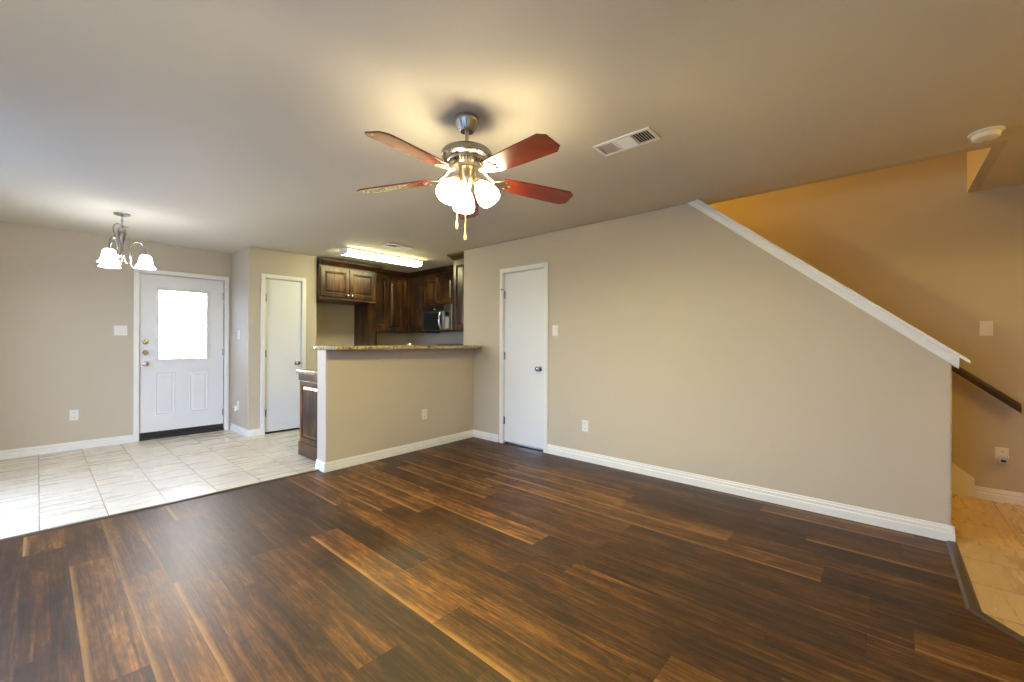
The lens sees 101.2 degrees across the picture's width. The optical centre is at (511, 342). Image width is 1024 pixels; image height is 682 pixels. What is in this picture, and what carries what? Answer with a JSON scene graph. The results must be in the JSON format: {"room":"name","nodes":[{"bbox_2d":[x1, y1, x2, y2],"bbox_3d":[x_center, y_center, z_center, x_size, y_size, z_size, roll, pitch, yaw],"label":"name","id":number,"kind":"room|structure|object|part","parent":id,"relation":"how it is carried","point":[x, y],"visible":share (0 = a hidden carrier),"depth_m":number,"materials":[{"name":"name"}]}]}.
{"room":"living room","nodes":[
{"label":"living room","id":0,"kind":"room"},
{"bbox_2d":[0,222,231,450],"bbox_3d":[-4.531,-0.018,5.239,0.120,2.440,3.471,0,0,42],"label":"wall","id":1,"kind":"structure","parent":0,"point":[60,351],"depth_m":4.68,"materials":[{"name":"beige paint"}]},
{"bbox_2d":[0,435,132,458],"bbox_3d":[-5.074,1.156,4.529,0.016,0.088,1.492,0,0,42],"label":"baseboard","id":2,"kind":"structure","parent":1,"relation":"attached to","point":[28,451],"depth_m":4.65,"materials":[{"name":"white wood"}]},
{"bbox_2d":[69,409,78,420],"bbox_3d":[-4.911,0.813,4.716,0.009,0.117,0.072,0,0,42],"label":"wall outlet","id":3,"kind":"object","parent":1,"relation":"attached to","point":[73,414],"visible":1,"depth_m":4.71,"materials":[{"name":"white plastic"}]},
{"bbox_2d":[114,325,126,334],"bbox_3d":[-4.651,-0.144,4.998,0.018,0.117,0.118,0,0,42],"label":"light switch","id":4,"kind":"object","parent":1,"relation":"attached to","point":[118,330],"visible":1,"depth_m":5.00,"materials":[{"name":"white plastic"}]},
{"bbox_2d":[133,268,228,441],"bbox_3d":[-4.274,0.149,5.478,0.172,2.109,0.988,0,0,42],"label":"door","id":5,"kind":"structure","parent":1,"relation":"in","point":[175,396],"depth_m":5.42,"materials":[{"name":"white wood"}]},
{"bbox_3d":[-4.390,0.644,5.325,0.008,0.534,0.198,0,0,42],"label":"raised panel","id":6,"kind":"part","parent":5,"relation":"part of","materials":[{"name":"white wood"}]},
{"bbox_3d":[-4.158,0.645,5.587,0.008,0.534,0.201,0,0,42],"label":"raised panel","id":7,"kind":"part","parent":5,"relation":"part of","materials":[{"name":"white wood"}]},
{"bbox_2d":[0,428,315,538],"bbox_3d":[-2.802,1.234,5.152,2.980,0.050,5.640,0,0,42],"label":"floor tiles","id":8,"kind":"structure","parent":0,"point":[38,492],"depth_m":3.88,"materials":[{"name":"tile"}]},
{"bbox_2d":[298,373,317,460],"bbox_3d":[-1.602,0.774,4.881,0.662,0.879,1.420,0,0,42],"label":"base cabinet","id":9,"kind":"object","parent":8,"relation":"on","point":[307,445],"visible":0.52,"depth_m":4.40,"materials":[{"name":"brown wood"}]},
{"bbox_2d":[296,369,317,375],"bbox_3d":[-1.615,0.316,4.890,0.697,0.036,1.442,0,0,42],"label":"countertop","id":10,"kind":"structure","parent":9,"relation":"on","point":[302,371],"depth_m":4.45,"materials":[{"name":"stone"}]},
{"bbox_3d":[-2.068,1.139,4.357,0.662,0.144,0.019,0,0,42],"label":"rail","id":11,"kind":"part","parent":9,"relation":"part of","materials":[{"name":"brown wood"}]},
{"bbox_3d":[-2.065,0.370,4.357,0.662,0.074,0.019,0,0,42],"label":"rail","id":12,"kind":"part","parent":9,"relation":"part of","materials":[{"name":"brown wood"}]},
{"bbox_3d":[-2.059,0.737,4.351,0.620,0.650,0.019,0,0,42],"label":"door","id":13,"kind":"part","parent":9,"relation":"part of","materials":[{"name":"brown wood"}]},
{"bbox_2d":[354,273,376,344],"bbox_3d":[-2.395,0.053,6.859,0.674,2.314,0.022,0,0,42],"label":"panel","id":14,"kind":"object","parent":8,"relation":"on","point":[365,316],"visible":0.2,"depth_m":6.81,"materials":[{"name":"brown wood"}]},
{"bbox_2d":[159,292,205,355],"bbox_3d":[-4.284,-0.235,5.478,0.020,0.816,0.486,0,0,42],"label":"window","id":15,"kind":"structure","parent":0,"point":[171,292],"depth_m":5.48,"materials":[{"name":"white glass"}]},
{"bbox_2d":[231,248,245,428],"bbox_3d":[-3.643,-0.014,5.686,0.616,2.440,0.100,0,0,42],"label":"wall","id":16,"kind":"structure","parent":0,"point":[238,259],"depth_m":5.63,"materials":[{"name":"beige paint"}]},
{"bbox_2d":[230,423,260,436],"bbox_3d":[-3.585,1.162,5.654,0.712,0.088,0.168,0,0,42],"label":"baseboard","id":17,"kind":"structure","parent":16,"relation":"attached to","point":[254,432],"depth_m":5.46,"materials":[{"name":"white wood"}]},
{"bbox_2d":[246,246,316,429],"bbox_3d":[-3.123,-0.012,5.734,0.100,2.440,0.863,0,0,42],"label":"wall","id":18,"kind":"structure","parent":0,"point":[258,260],"depth_m":5.47,"materials":[{"name":"beige paint"}]},
{"bbox_2d":[260,273,305,434],"bbox_3d":[-3.097,0.153,5.702,0.142,2.109,0.570,0,0,42],"label":"door","id":19,"kind":"structure","parent":18,"relation":"in","point":[283,300],"depth_m":5.68,"materials":[{"name":"white wood"}]},
{"bbox_2d":[316,303,412,368],"bbox_3d":[-2.592,-0.010,7.236,0.120,2.440,2.289,0,0,42],"label":"wall","id":20,"kind":"structure","parent":0,"point":[334,322],"depth_m":6.88,"materials":[{"name":"beige paint"}]},
{"bbox_2d":[316,258,382,305],"bbox_3d":[-2.639,-0.906,6.534,0.733,0.579,0.965,0,0,42],"label":"upper cabinet","id":21,"kind":"object","parent":20,"relation":"attached to","point":[338,282],"visible":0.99,"depth_m":6.26,"materials":[{"name":"brown wood"}]},
{"bbox_3d":[-2.578,-0.877,6.134,0.019,0.418,0.422,0,0,42],"label":"door","id":22,"kind":"part","parent":21,"relation":"part of","materials":[{"name":"brown wood"}]},
{"bbox_3d":[-2.436,-0.628,6.294,0.020,0.026,0.876,0,0,42],"label":"light rail","id":23,"kind":"part","parent":21,"relation":"part of","materials":[{"name":"brown wood"}]},
{"bbox_3d":[-2.515,-1.150,6.426,0.405,0.090,0.965,0,0,42],"label":"crown molding","id":24,"kind":"part","parent":21,"relation":"part of","materials":[{"name":"brown wood"}]},
{"bbox_3d":[-2.292,-0.876,6.455,0.019,0.418,0.422,0,0,42],"label":"door","id":25,"kind":"part","parent":21,"relation":"part of","materials":[{"name":"brown wood"}]},
{"bbox_2d":[377,269,408,332],"bbox_3d":[-2.215,-0.700,7.274,0.389,1.053,0.831,0,0,42],"label":"upper cabinet","id":26,"kind":"object","parent":20,"relation":"attached to","point":[392,286],"visible":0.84,"depth_m":7.23,"materials":[{"name":"brown wood"}]},
{"bbox_3d":[-2.236,-0.644,7.032,0.019,0.881,0.341,0,0,42],"label":"door","id":27,"kind":"part","parent":26,"relation":"part of","materials":[{"name":"brown wood"}]},
{"bbox_3d":[-2.095,-1.183,7.171,0.075,0.086,0.829,0,0,42],"label":"crown molding","id":28,"kind":"part","parent":26,"relation":"part of","materials":[{"name":"brown wood"}]},
{"bbox_3d":[-1.991,-0.643,7.309,0.019,0.881,0.375,0,0,42],"label":"door","id":29,"kind":"part","parent":26,"relation":"part of","materials":[{"name":"brown wood"}]},
{"bbox_2d":[317,348,472,461],"bbox_3d":[-1.173,0.642,4.742,0.180,1.148,1.962,0,0,41],"label":"wall","id":30,"kind":"structure","parent":0,"point":[370,400],"depth_m":4.46,"materials":[{"name":"beige paint"}]},
{"bbox_2d":[315,430,472,472],"bbox_3d":[-1.167,1.171,4.724,0.196,0.089,1.976,0,0,42],"label":"baseboard","id":31,"kind":"structure","parent":30,"relation":"attached to","point":[324,467],"depth_m":4.44,"materials":[{"name":"white wood"}]},
{"bbox_2d":[314,345,481,349],"bbox_3d":[-1.107,0.050,4.665,0.455,0.036,1.989,0,0,42],"label":"countertop","id":32,"kind":"structure","parent":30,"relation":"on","point":[326,347],"depth_m":4.31,"materials":[{"name":"stone"}]},
{"bbox_2d":[422,409,426,419],"bbox_3d":[-1.005,0.824,4.837,0.010,0.117,0.072,0,0,39],"label":"wall outlet","id":33,"kind":"object","parent":30,"relation":"attached to","point":[424,411],"visible":1,"depth_m":4.83,"materials":[{"name":"white plastic"}]},
{"bbox_2d":[0,0,1023,272],"bbox_3d":[-0.077,-1.370,2.922,10.000,0.300,5.905,0,0,42],"label":"ceiling","id":34,"kind":"structure","parent":0,"point":[224,126],"depth_m":2.15,"materials":[{"name":"beige paint"}]},
{"bbox_2d":[97,212,155,269],"bbox_3d":[-3.728,-0.974,4.071,0.462,0.520,0.437,0,0,42],"label":"chandelier","id":35,"kind":"object","parent":34,"relation":"hanging from","point":[109,258],"visible":1,"depth_m":4.03,"materials":[{"name":"white glass"}]},
{"bbox_3d":[-3.708,-0.798,3.872,0.166,0.130,0.166,0,0,42],"label":"lamp shade","id":36,"kind":"part","parent":35,"relation":"part of","materials":[{"name":"white glass"}]},
{"bbox_3d":[-3.910,-0.799,4.090,0.166,0.130,0.166,0,0,42],"label":"lamp shade","id":37,"kind":"part","parent":35,"relation":"part of","materials":[{"name":"white glass"}]},
{"bbox_3d":[-3.725,-0.852,3.949,0.013,0.274,0.171,0,0,-13],"label":"arm","id":38,"kind":"part","parent":35,"relation":"part of","materials":[{"name":"silver metal"}]},
{"bbox_3d":[-3.678,-0.852,4.103,0.171,0.275,0.013,0,0,-43],"label":"arm","id":39,"kind":"part","parent":35,"relation":"part of","materials":[{"name":"silver metal"}]},
{"bbox_3d":[-3.620,-0.798,4.156,0.165,0.130,0.165,0,0,42],"label":"lamp shade","id":40,"kind":"part","parent":35,"relation":"part of","materials":[{"name":"white glass"}]},
{"bbox_2d":[339,247,422,266],"bbox_3d":[-1.804,-1.185,5.912,0.210,0.083,1.190,0,0,42],"label":"fluorescent fixture","id":41,"kind":"object","parent":34,"relation":"attached to","point":[347,251],"visible":1,"depth_m":5.78,"materials":[{"name":"white plastic"}]},
{"bbox_2d":[382,243,412,249],"bbox_3d":[-1.455,-1.220,5.363,0.160,0.010,0.360,0,0,42],"label":"ceiling vent","id":42,"kind":"object","parent":34,"relation":"in","point":[387,244],"visible":1,"depth_m":5.36,"materials":[{"name":"white metal"}]},
{"bbox_2d":[357,112,572,239],"bbox_3d":[-0.238,-0.882,2.252,1.231,0.676,1.241,0,0,42],"label":"ceiling fan","id":43,"kind":"object","parent":34,"relation":"hanging from","point":[466,157],"visible":1,"depth_m":2.22,"materials":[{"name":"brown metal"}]},
{"bbox_3d":[-0.659,-0.881,2.383,0.440,0.007,0.142,-3,11,13],"label":"blade","id":44,"kind":"part","parent":43,"relation":"part of","materials":[{"name":"brown wood"}]},
{"bbox_3d":[-0.465,-0.880,1.923,0.142,0.007,0.440,14,10,30],"label":"blade","id":45,"kind":"part","parent":43,"relation":"part of","materials":[{"name":"brown wood"}]},
{"bbox_3d":[-0.323,-0.809,2.213,0.054,0.101,0.083,0,0,42],"label":"bulb","id":46,"kind":"part","parent":43,"relation":"part of","materials":[{"name":"white glass"}]},
{"bbox_3d":[-0.331,-0.801,2.206,0.124,0.145,0.136,0,0,42],"label":"lamp shade","id":47,"kind":"part","parent":43,"relation":"part of","materials":[{"name":"white glass"}]},
{"bbox_3d":[-0.274,-0.801,2.405,0.131,0.145,0.125,0,0,42],"label":"lamp shade","id":48,"kind":"part","parent":43,"relation":"part of","materials":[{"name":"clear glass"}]},
{"bbox_3d":[-0.248,-0.730,2.241,0.004,0.281,0.004,0,0,-26],"label":"pull chain","id":49,"kind":"part","parent":43,"relation":"part of","materials":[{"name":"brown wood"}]},
{"bbox_3d":[-0.282,-0.880,2.710,0.142,0.007,0.440,-12,-2,-6],"label":"blade","id":50,"kind":"part","parent":43,"relation":"part of","materials":[{"name":"brown wood"}]},
{"bbox_3d":[-0.130,-0.800,2.256,0.133,0.145,0.124,0,0,42],"label":"lamp shade","id":51,"kind":"part","parent":43,"relation":"part of","materials":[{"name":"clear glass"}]},
{"bbox_3d":[-0.141,-0.808,2.260,0.080,0.101,0.059,0,0,42],"label":"bulb","id":52,"kind":"part","parent":43,"relation":"part of","materials":[{"name":"white glass"}]},
{"bbox_3d":[0.032,-0.878,1.966,0.142,0.007,0.440,16,-7,-41],"label":"blade","id":53,"kind":"part","parent":43,"relation":"part of","materials":[{"name":"brown wood"}]},
{"bbox_3d":[0.145,-0.878,2.452,0.440,0.007,0.142,4,-13,-23],"label":"blade","id":54,"kind":"part","parent":43,"relation":"part of","materials":[{"name":"brown wood"}]},
{"bbox_2d":[592,126,660,156],"bbox_3d":[0.690,-1.211,2.549,0.366,0.011,0.173,0,0,42],"label":"ceiling vent","id":55,"kind":"object","parent":34,"relation":"in","point":[636,138],"visible":1,"depth_m":2.54,"materials":[{"name":"white metal"}]},
{"bbox_2d":[967,125,1004,142],"bbox_3d":[2.718,-1.185,2.413,0.146,0.047,0.146,0,0,42],"label":"smoke detector","id":56,"kind":"object","parent":34,"relation":"attached to","point":[986,134],"visible":1,"depth_m":2.38,"materials":[{"name":"white plastic"}]},
{"bbox_2d":[0,437,1023,681],"bbox_3d":[1.017,1.249,1.997,6.920,0.050,5.785,0,0,42],"label":"floor","id":57,"kind":"structure","parent":0,"point":[473,559],"depth_m":2.11,"materials":[{"name":"laminate"}]},
{"bbox_2d":[0,469,319,541],"bbox_3d":[-2.663,1.205,3.061,0.050,0.008,2.495,0,0,42],"label":"trim","id":58,"kind":"structure","parent":57,"relation":"on","point":[316,470],"depth_m":3.04,"materials":[{"name":"brown wood"}]},
{"bbox_2d":[952,463,974,497],"bbox_3d":[2.099,-0.026,4.045,3.301,2.509,1.089,0,0,42],"label":"staircase","id":59,"kind":"structure","parent":57,"relation":"on","point":[963,484],"depth_m":3.39,"materials":[{"name":"beige paint"}]},
{"bbox_2d":[946,540,1023,643],"bbox_3d":[2.287,1.225,1.969,0.326,0.008,1.616,0,0,25],"label":"trim","id":60,"kind":"structure","parent":57,"relation":"on","point":[971,602],"depth_m":2.06,"materials":[{"name":"brown wood"}]},
{"bbox_2d":[464,204,951,524],"bbox_3d":[1.078,0.005,4.139,4.502,2.440,0.120,0,0,42],"label":"wall","id":61,"kind":"structure","parent":0,"point":[682,343],"depth_m":3.49,"materials":[{"name":"beige paint"}]},
{"bbox_2d":[473,430,497,441],"bbox_3d":[-0.340,1.173,5.300,0.447,0.091,0.016,0,0,42],"label":"baseboard","id":62,"kind":"structure","parent":61,"relation":"attached to","point":[478,434],"depth_m":5.28,"materials":[{"name":"white wood"}]},
{"bbox_2d":[499,262,548,452],"bbox_3d":[0.136,0.164,4.905,0.728,2.114,0.142,0,0,42],"label":"door","id":63,"kind":"structure","parent":61,"relation":"in","point":[524,295],"depth_m":4.89,"materials":[{"name":"white wood"}]},
{"bbox_3d":[0.293,0.295,4.719,0.062,0.062,0.072,0,0,42],"label":"knob","id":64,"kind":"part","parent":63,"relation":"part of","materials":[{"name":"silver metal"}]},
{"bbox_2d":[552,325,557,335],"bbox_3d":[0.467,-0.132,4.589,0.072,0.117,0.018,0,0,42],"label":"light switch","id":65,"kind":"object","parent":61,"relation":"attached to","point":[554,327],"visible":1,"depth_m":4.59,"materials":[{"name":"white plastic"}]},
{"bbox_2d":[582,420,587,431],"bbox_3d":[0.753,0.861,4.337,0.072,0.117,0.009,0,0,42],"label":"wall outlet","id":66,"kind":"object","parent":61,"relation":"attached to","point":[584,422],"visible":1,"depth_m":4.34,"materials":[{"name":"white plastic"}]},
{"bbox_2d":[547,444,955,541],"bbox_3d":[1.596,1.177,3.665,3.123,0.099,0.136,0,0,42],"label":"baseboard","id":67,"kind":"structure","parent":61,"relation":"attached to","point":[934,530],"depth_m":3.19,"materials":[{"name":"white wood"}]},
{"bbox_2d":[687,199,970,368],"bbox_3d":[2.168,-0.598,3.175,1.740,1.512,0.212,0,0,42],"label":"wall cap","id":68,"kind":"object","parent":61,"relation":"on","point":[934,346],"visible":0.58,"depth_m":2.95,"materials":[{"name":"white"}]},
{"bbox_2d":[413,140,1008,344],"bbox_3d":[0.631,-1.252,5.328,7.230,4.950,1.125,0,0,42],"label":"wall","id":69,"kind":"structure","parent":0,"point":[980,159],"depth_m":3.13,"materials":[{"name":"beige paint"}]},
{"bbox_2d":[408,271,439,332],"bbox_3d":[-1.575,-0.698,7.445,0.458,1.053,0.389,0,0,42],"label":"upper cabinet","id":70,"kind":"object","parent":69,"relation":"attached to","point":[416,279],"visible":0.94,"depth_m":7.32,"materials":[{"name":"brown wood"}]},
{"bbox_3d":[-1.677,-1.181,7.327,0.458,0.086,0.075,0,0,42],"label":"crown molding","id":71,"kind":"part","parent":70,"relation":"part of","materials":[{"name":"brown wood"}]},
{"bbox_3d":[-1.656,-0.642,7.323,0.390,0.881,0.019,0,0,42],"label":"door","id":72,"kind":"part","parent":70,"relation":"part of","materials":[{"name":"brown wood"}]},
{"bbox_2d":[422,265,453,305],"bbox_3d":[-1.113,-0.919,7.036,0.770,0.606,0.389,0,0,42],"label":"upper cabinet","id":73,"kind":"object","parent":69,"relation":"attached to","point":[438,282],"visible":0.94,"depth_m":6.90,"materials":[{"name":"brown wood"}]},
{"bbox_3d":[-1.351,-0.858,7.053,0.369,0.446,0.019,0,0,42],"label":"door","id":74,"kind":"part","parent":73,"relation":"part of","materials":[{"name":"brown wood"}]},
{"bbox_3d":[-1.216,-1.179,6.919,0.770,0.086,0.075,0,0,42],"label":"crown molding","id":75,"kind":"part","parent":73,"relation":"part of","materials":[{"name":"brown wood"}]},
{"bbox_2d":[423,304,462,331],"bbox_3d":[-1.133,-0.399,7.015,0.756,0.426,0.440,0,0,42],"label":"microwave","id":76,"kind":"object","parent":73,"relation":"attached to","point":[437,318],"visible":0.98,"depth_m":6.88,"materials":[{"name":"black metal"}]},
{"bbox_3d":[-1.308,-0.358,6.976,0.545,0.318,0.023,0,0,42],"label":"door","id":77,"kind":"part","parent":76,"relation":"part of","materials":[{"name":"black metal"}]},
{"bbox_3d":[-1.161,-0.361,6.792,0.071,0.302,0.028,0,0,-33],"label":"handle","id":78,"kind":"part","parent":76,"relation":"part of","materials":[{"name":"silver metal"}]},
{"bbox_3d":[-1.024,-0.357,6.724,0.206,0.318,0.023,0,0,42],"label":"control panel","id":79,"kind":"part","parent":76,"relation":"part of","materials":[{"name":"silver metal"}]},
{"bbox_3d":[-1.017,-0.564,6.720,0.193,0.091,0.022,0,0,42],"label":"trim","id":80,"kind":"part","parent":76,"relation":"part of","materials":[{"name":"silver metal"}]},
{"bbox_3d":[-1.068,-0.857,6.803,0.369,0.446,0.019,0,0,42],"label":"door","id":81,"kind":"part","parent":73,"relation":"part of","materials":[{"name":"brown wood"}]},
{"bbox_2d":[447,251,463,330],"bbox_3d":[-0.459,-0.693,6.075,0.360,1.053,0.950,0,0,42],"label":"upper cabinet","id":82,"kind":"object","parent":69,"relation":"attached to","point":[458,298],"visible":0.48,"depth_m":5.76,"materials":[{"name":"brown wood"}]},
{"bbox_3d":[-0.581,-1.173,5.935,0.360,0.093,0.575,0,0,42],"label":"crown molding","id":83,"kind":"part","parent":82,"relation":"part of","materials":[{"name":"brown wood"}]},
{"bbox_3d":[-0.703,-0.647,5.743,0.273,0.940,0.019,0,0,42],"label":"door","id":84,"kind":"part","parent":82,"relation":"part of","materials":[{"name":"brown wood"}]},
{"bbox_2d":[709,152,1023,492],"bbox_3d":[3.016,-1.243,4.046,6.660,4.950,0.120,0,0,42],"label":"wall","id":85,"kind":"structure","parent":0,"point":[944,259],"depth_m":3.47,"materials":[{"name":"beige paint"}]},
{"bbox_2d":[979,321,992,335],"bbox_3d":[3.735,-0.111,3.312,0.072,0.117,0.018,0,0,42],"label":"light switch","id":86,"kind":"object","parent":85,"relation":"attached to","point":[985,327],"visible":1,"depth_m":3.31,"materials":[{"name":"white plastic"}]},
{"bbox_2d":[952,366,1021,412],"bbox_3d":[2.912,-0.542,3.988,2.465,2.137,0.100,0,0,42],"label":"handrail","id":87,"kind":"object","parent":85,"relation":"attached to","point":[981,384],"visible":0.16,"depth_m":3.25,"materials":[{"name":"brown wood"}]},
{"bbox_2d":[975,486,1023,505],"bbox_3d":[4.571,1.192,2.569,2.360,0.092,0.016,0,0,42],"label":"baseboard","id":88,"kind":"structure","parent":85,"relation":"attached to","point":[1010,497],"depth_m":3.26,"materials":[{"name":"white wood"}]},
{"bbox_2d":[995,447,1008,461],"bbox_3d":[3.797,0.873,3.260,0.072,0.117,0.009,0,0,42],"label":"wall outlet","id":89,"kind":"object","parent":85,"relation":"attached to","point":[999,451],"visible":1,"depth_m":3.26,"materials":[{"name":"white plastic"}]},
{"bbox_2d":[997,456,1008,464],"bbox_3d":[3.783,0.910,3.240,0.058,0.062,0.038,0,0,42],"label":"plug","id":90,"kind":"object","parent":89,"relation":"attached to","point":[1002,460],"visible":1,"depth_m":3.23,"materials":[{"name":"grey plastic"}]}
]}

